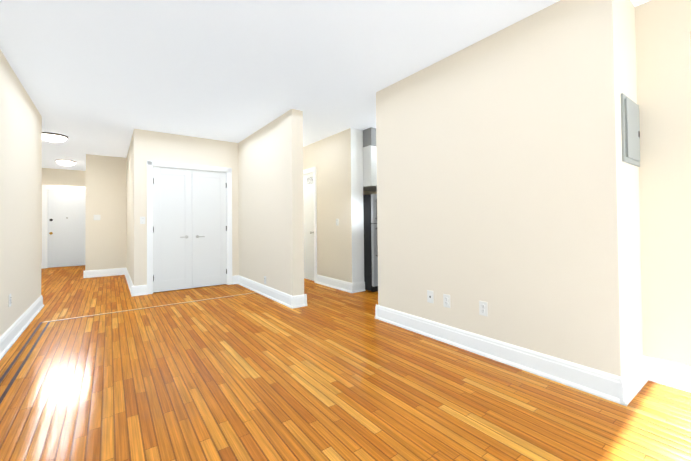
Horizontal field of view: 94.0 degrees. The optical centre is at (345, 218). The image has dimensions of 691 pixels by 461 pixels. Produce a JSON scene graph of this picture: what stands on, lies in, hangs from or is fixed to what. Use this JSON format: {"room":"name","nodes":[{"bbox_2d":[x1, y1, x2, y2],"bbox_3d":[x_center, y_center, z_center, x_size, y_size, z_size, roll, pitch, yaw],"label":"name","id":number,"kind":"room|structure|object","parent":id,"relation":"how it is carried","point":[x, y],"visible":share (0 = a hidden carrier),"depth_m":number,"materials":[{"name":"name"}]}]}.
{"room":"empty living room","nodes":[
{"label":"empty living room","id":0,"kind":"room"},
{"bbox_2d":[0,49,41,336],"bbox_3d":[-1.400,-0.184,0.519,0.150,2.600,9.545,0,-1,-36],"label":"wall","id":1,"kind":"structure","parent":0,"point":[20,187],"depth_m":3.19,"materials":[{"name":"beige paint"}]},
{"bbox_2d":[0,295,43,359],"bbox_3d":[-1.315,1.039,0.554,0.030,0.154,9.545,0,-1,-36],"label":"baseboard","id":2,"kind":"structure","parent":1,"relation":"attached to","point":[18,327],"depth_m":3.23,"materials":[{"name":"white wood"}]},
{"bbox_2d":[41,168,85,262],"bbox_3d":[-7.786,-0.001,8.424,1.796,2.600,0.150,0,-1,-36],"label":"wall","id":3,"kind":"structure","parent":0,"point":[60,177],"depth_m":8.55,"materials":[{"name":"beige paint"}]},
{"bbox_2d":[42,185,85,268],"bbox_3d":[-7.449,0.219,8.623,0.975,2.158,0.121,0,-1,-36],"label":"door frame","id":4,"kind":"structure","parent":3,"relation":"attached to","point":[45,188],"depth_m":8.33,"materials":[{"name":"white wood"}]},
{"bbox_2d":[47,189,85,267],"bbox_3d":[-7.432,0.265,8.600,0.771,2.045,0.125,0,-1,-36],"label":"entry door","id":5,"kind":"structure","parent":3,"relation":"in","point":[66,229],"depth_m":8.60,"materials":[{"name":"white paint"}]},
{"bbox_2d":[84,270,91,277],"bbox_3d":[-6.225,1.197,7.787,0.030,0.154,2.680,0,-1,-36],"label":"baseboard","id":6,"kind":"structure","parent":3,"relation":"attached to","point":[85,272],"depth_m":6.74,"materials":[{"name":"white wood"}]},
{"bbox_2d":[85,134,132,282],"bbox_3d":[-4.512,-0.046,7.584,2.491,2.600,5.378,0,-1,-36],"label":"wall","id":7,"kind":"structure","parent":0,"point":[109,201],"depth_m":6.93,"materials":[{"name":"beige paint"}]},
{"bbox_2d":[94,215,99,219],"bbox_3d":[-5.291,-0.013,6.864,0.116,0.116,0.016,0,-1,-36],"label":"light switch","id":8,"kind":"object","parent":7,"relation":"attached to","point":[96,217],"visible":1,"depth_m":6.87,"materials":[{"name":"white plastic"}]},
{"bbox_2d":[133,128,238,285],"bbox_3d":[-2.668,-0.096,5.528,1.617,2.600,0.120,0,-1,-36],"label":"wall","id":9,"kind":"structure","parent":0,"point":[161,146],"depth_m":5.27,"materials":[{"name":"beige paint"}]},
{"bbox_2d":[124,268,135,295],"bbox_3d":[-4.073,1.149,6.050,0.030,0.154,2.728,0,-1,-36],"label":"baseboard","id":10,"kind":"structure","parent":9,"relation":"attached to","point":[132,288],"depth_m":5.49,"materials":[{"name":"white wood"}]},
{"bbox_2d":[140,217,144,223],"bbox_3d":[-3.184,0.035,5.062,0.072,0.116,0.016,0,-1,-36],"label":"light switch","id":11,"kind":"object","parent":9,"relation":"attached to","point":[142,220],"visible":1,"depth_m":5.06,"materials":[{"name":"white plastic"}]},
{"bbox_2d":[153,167,191,292],"bbox_3d":[-2.853,0.181,5.324,0.586,2.019,0.093,0,-1,-36],"label":"closet door","id":12,"kind":"structure","parent":9,"relation":"in","point":[172,228],"depth_m":5.34,"materials":[{"name":"white wood"}]},
{"bbox_2d":[147,160,231,293],"bbox_3d":[-2.632,0.145,5.522,1.324,2.118,0.121,0,-1,-36],"label":"trim","id":13,"kind":"structure","parent":9,"relation":"attached to","point":[151,165],"depth_m":5.31,"materials":[{"name":"white wood"}]},
{"bbox_2d":[192,170,226,287],"bbox_3d":[-2.377,0.182,5.673,0.586,2.019,0.093,0,-1,-36],"label":"closet door","id":14,"kind":"structure","parent":9,"relation":"in","point":[209,246],"depth_m":5.68,"materials":[{"name":"white wood"}]},
{"bbox_2d":[238,109,303,295],"bbox_3d":[-1.305,-0.115,5.176,0.165,2.600,2.298,0,-1,-36],"label":"wall","id":15,"kind":"structure","parent":0,"point":[270,207],"depth_m":4.68,"materials":[{"name":"beige paint"}]},
{"bbox_2d":[236,275,295,308],"bbox_3d":[-1.332,1.107,5.036,0.042,0.154,2.208,0,-1,-36],"label":"baseboard","id":16,"kind":"structure","parent":15,"relation":"attached to","point":[288,300],"depth_m":4.78,"materials":[{"name":"white wood"}]},
{"bbox_2d":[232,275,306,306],"bbox_3d":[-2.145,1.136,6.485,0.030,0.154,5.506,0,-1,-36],"label":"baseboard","id":17,"kind":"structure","parent":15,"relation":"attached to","point":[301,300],"depth_m":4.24,"materials":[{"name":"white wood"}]},
{"bbox_2d":[0,0,650,170],"bbox_3d":[-1.231,-1.483,4.055,7.700,0.100,15.400,0,-1,-36],"label":"ceiling","id":18,"kind":"structure","parent":0,"point":[102,77],"depth_m":2.92,"materials":[{"name":"white paint"}]},
{"bbox_2d":[42,132,68,142],"bbox_3d":[-4.870,-1.316,5.364,0.396,0.122,0.396,0,-1,-36],"label":"ceiling light","id":19,"kind":"object","parent":18,"relation":"attached to","point":[52,137],"visible":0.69,"depth_m":5.28,"materials":[{"name":"white glass"}]},
{"bbox_2d":[55,159,76,165],"bbox_3d":[-6.510,-1.267,7.509,0.396,0.122,0.396,0,-1,-36],"label":"ceiling light","id":20,"kind":"object","parent":18,"relation":"attached to","point":[66,162],"visible":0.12,"depth_m":7.41,"materials":[{"name":"white glass"}]},
{"bbox_2d":[303,128,351,282],"bbox_3d":[-1.438,-0.081,7.295,0.150,2.600,5.379,0,-1,-36],"label":"wall","id":21,"kind":"structure","parent":0,"point":[329,158],"depth_m":5.48,"materials":[{"name":"beige paint"}]},
{"bbox_2d":[303,173,313,280],"bbox_3d":[-0.800,0.170,6.318,0.115,2.035,0.772,0,-1,-36],"label":"hall door","id":22,"kind":"structure","parent":21,"relation":"in","point":[308,193],"depth_m":6.23,"materials":[{"name":"white wood"}]},
{"bbox_2d":[303,167,316,282],"bbox_3d":[-0.779,0.129,6.334,0.121,2.138,0.956,0,-1,-36],"label":"door frame","id":23,"kind":"structure","parent":21,"relation":"attached to","point":[309,171],"depth_m":5.93,"materials":[{"name":"white wood"}]},
{"bbox_2d":[316,275,355,292],"bbox_3d":[-0.210,1.102,5.466,0.030,0.154,1.088,0,-1,-36],"label":"baseboard","id":24,"kind":"structure","parent":21,"relation":"attached to","point":[346,286],"depth_m":5.37,"materials":[{"name":"white wood"}]},
{"bbox_2d":[350,128,363,282],"bbox_3d":[0.103,-0.127,5.273,0.244,2.600,0.305,0,-1,-36],"label":"trim","id":25,"kind":"structure","parent":21,"relation":"attached to","point":[357,218],"depth_m":5.15,"materials":[{"name":"white paint"}]},
{"bbox_2d":[0,265,690,460],"bbox_3d":[-1.204,1.217,4.014,7.700,0.100,15.400,0,-1,-36],"label":"floor","id":26,"kind":"structure","parent":0,"point":[326,373],"depth_m":2.07,"materials":[{"name":"brown wood"}]},
{"bbox_2d":[88,268,123,277],"bbox_3d":[-5.160,1.173,6.925,0.660,0.154,0.030,0,-1,-36],"label":"baseboard","id":27,"kind":"structure","parent":26,"relation":"on","point":[115,271],"depth_m":6.93,"materials":[{"name":"white wood"}]},
{"bbox_2d":[0,292,256,403],"bbox_3d":[0.090,1.108,0.970,2.556,0.001,8.557,0,-1,-36],"label":"inlay","id":28,"kind":"object","parent":26,"relation":"on","point":[5,392],"depth_m":2.93,"materials":[{"name":"brown wood"}]},
{"bbox_2d":[363,194,377,291],"bbox_3d":[0.483,0.400,5.486,0.610,1.545,0.770,0,-1,-36],"label":"fridge","id":29,"kind":"object","parent":26,"relation":"on","point":[370,245],"visible":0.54,"depth_m":5.09,"materials":[{"name":"black metal"}]},
{"bbox_2d":[363,127,376,194],"bbox_3d":[0.799,-0.125,5.891,1.800,2.600,0.890,0,-1,-36],"label":"wall","id":30,"kind":"structure","parent":0,"point":[369,136],"depth_m":5.05,"materials":[{"name":"grey"}]},
{"bbox_2d":[363,145,376,190],"bbox_3d":[0.373,-0.827,5.508,0.455,0.640,0.720,0,-1,-36],"label":"upper cabinet","id":31,"kind":"object","parent":30,"relation":"attached to","point":[369,169],"depth_m":5.15,"materials":[{"name":"white"}]},
{"bbox_2d":[376,0,642,375],"bbox_3d":[2.040,-0.172,3.590,2.570,2.600,2.169,0,-1,-36],"label":"wall","id":32,"kind":"structure","parent":0,"point":[507,184],"depth_m":2.38,"materials":[{"name":"beige paint"}]},
{"bbox_2d":[427,290,433,302],"bbox_3d":[0.812,0.753,3.085,0.008,0.116,0.072,0,-1,-36],"label":"electrical outlet","id":33,"kind":"object","parent":32,"relation":"attached to","point":[430,298],"visible":1,"depth_m":3.08,"materials":[{"name":"white plastic"}]},
{"bbox_2d":[443,294,449,307],"bbox_3d":[0.920,0.754,2.934,0.010,0.116,0.072,0,-1,-36],"label":"electrical outlet","id":34,"kind":"object","parent":32,"relation":"attached to","point":[446,300],"visible":1,"depth_m":2.93,"materials":[{"name":"white plastic"}]},
{"bbox_2d":[479,301,487,316],"bbox_3d":[1.131,0.743,2.647,0.010,0.116,0.072,0,-1,-36],"label":"electrical outlet","id":35,"kind":"object","parent":32,"relation":"attached to","point":[483,308],"visible":1,"depth_m":2.64,"materials":[{"name":"white plastic"}]},
{"bbox_2d":[376,304,631,405],"bbox_3d":[1.013,1.049,2.791,0.030,0.154,2.199,0,-1,-36],"label":"baseboard","id":36,"kind":"structure","parent":32,"relation":"attached to","point":[625,388],"depth_m":2.37,"materials":[{"name":"white wood"}]},
{"bbox_2d":[621,93,639,166],"bbox_3d":[1.899,-0.573,2.135,0.370,0.430,0.025,0,-1,-36],"label":"panel","id":37,"kind":"object","parent":32,"relation":"attached to","point":[630,126],"visible":1,"depth_m":2.09,"materials":[{"name":"grey"}]},
{"bbox_2d":[624,356,647,398],"bbox_3d":[1.885,1.030,2.086,0.484,0.154,0.030,0,-1,-36],"label":"baseboard","id":38,"kind":"structure","parent":32,"relation":"attached to","point":[637,370],"depth_m":2.10,"materials":[{"name":"white wood"}]},
{"bbox_2d":[635,0,690,366],"bbox_3d":[3.341,-0.230,0.639,0.150,2.600,4.131,0,-1,-36],"label":"wall","id":39,"kind":"structure","parent":0,"point":[663,51],"depth_m":2.15,"materials":[{"name":"beige paint"}]},
{"bbox_2d":[643,355,690,392],"bbox_3d":[2.137,1.028,2.127,0.030,0.154,0.261,0,-1,-36],"label":"baseboard","id":40,"kind":"structure","parent":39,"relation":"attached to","point":[670,374],"depth_m":2.13,"materials":[{"name":"white wood"}]}
]}

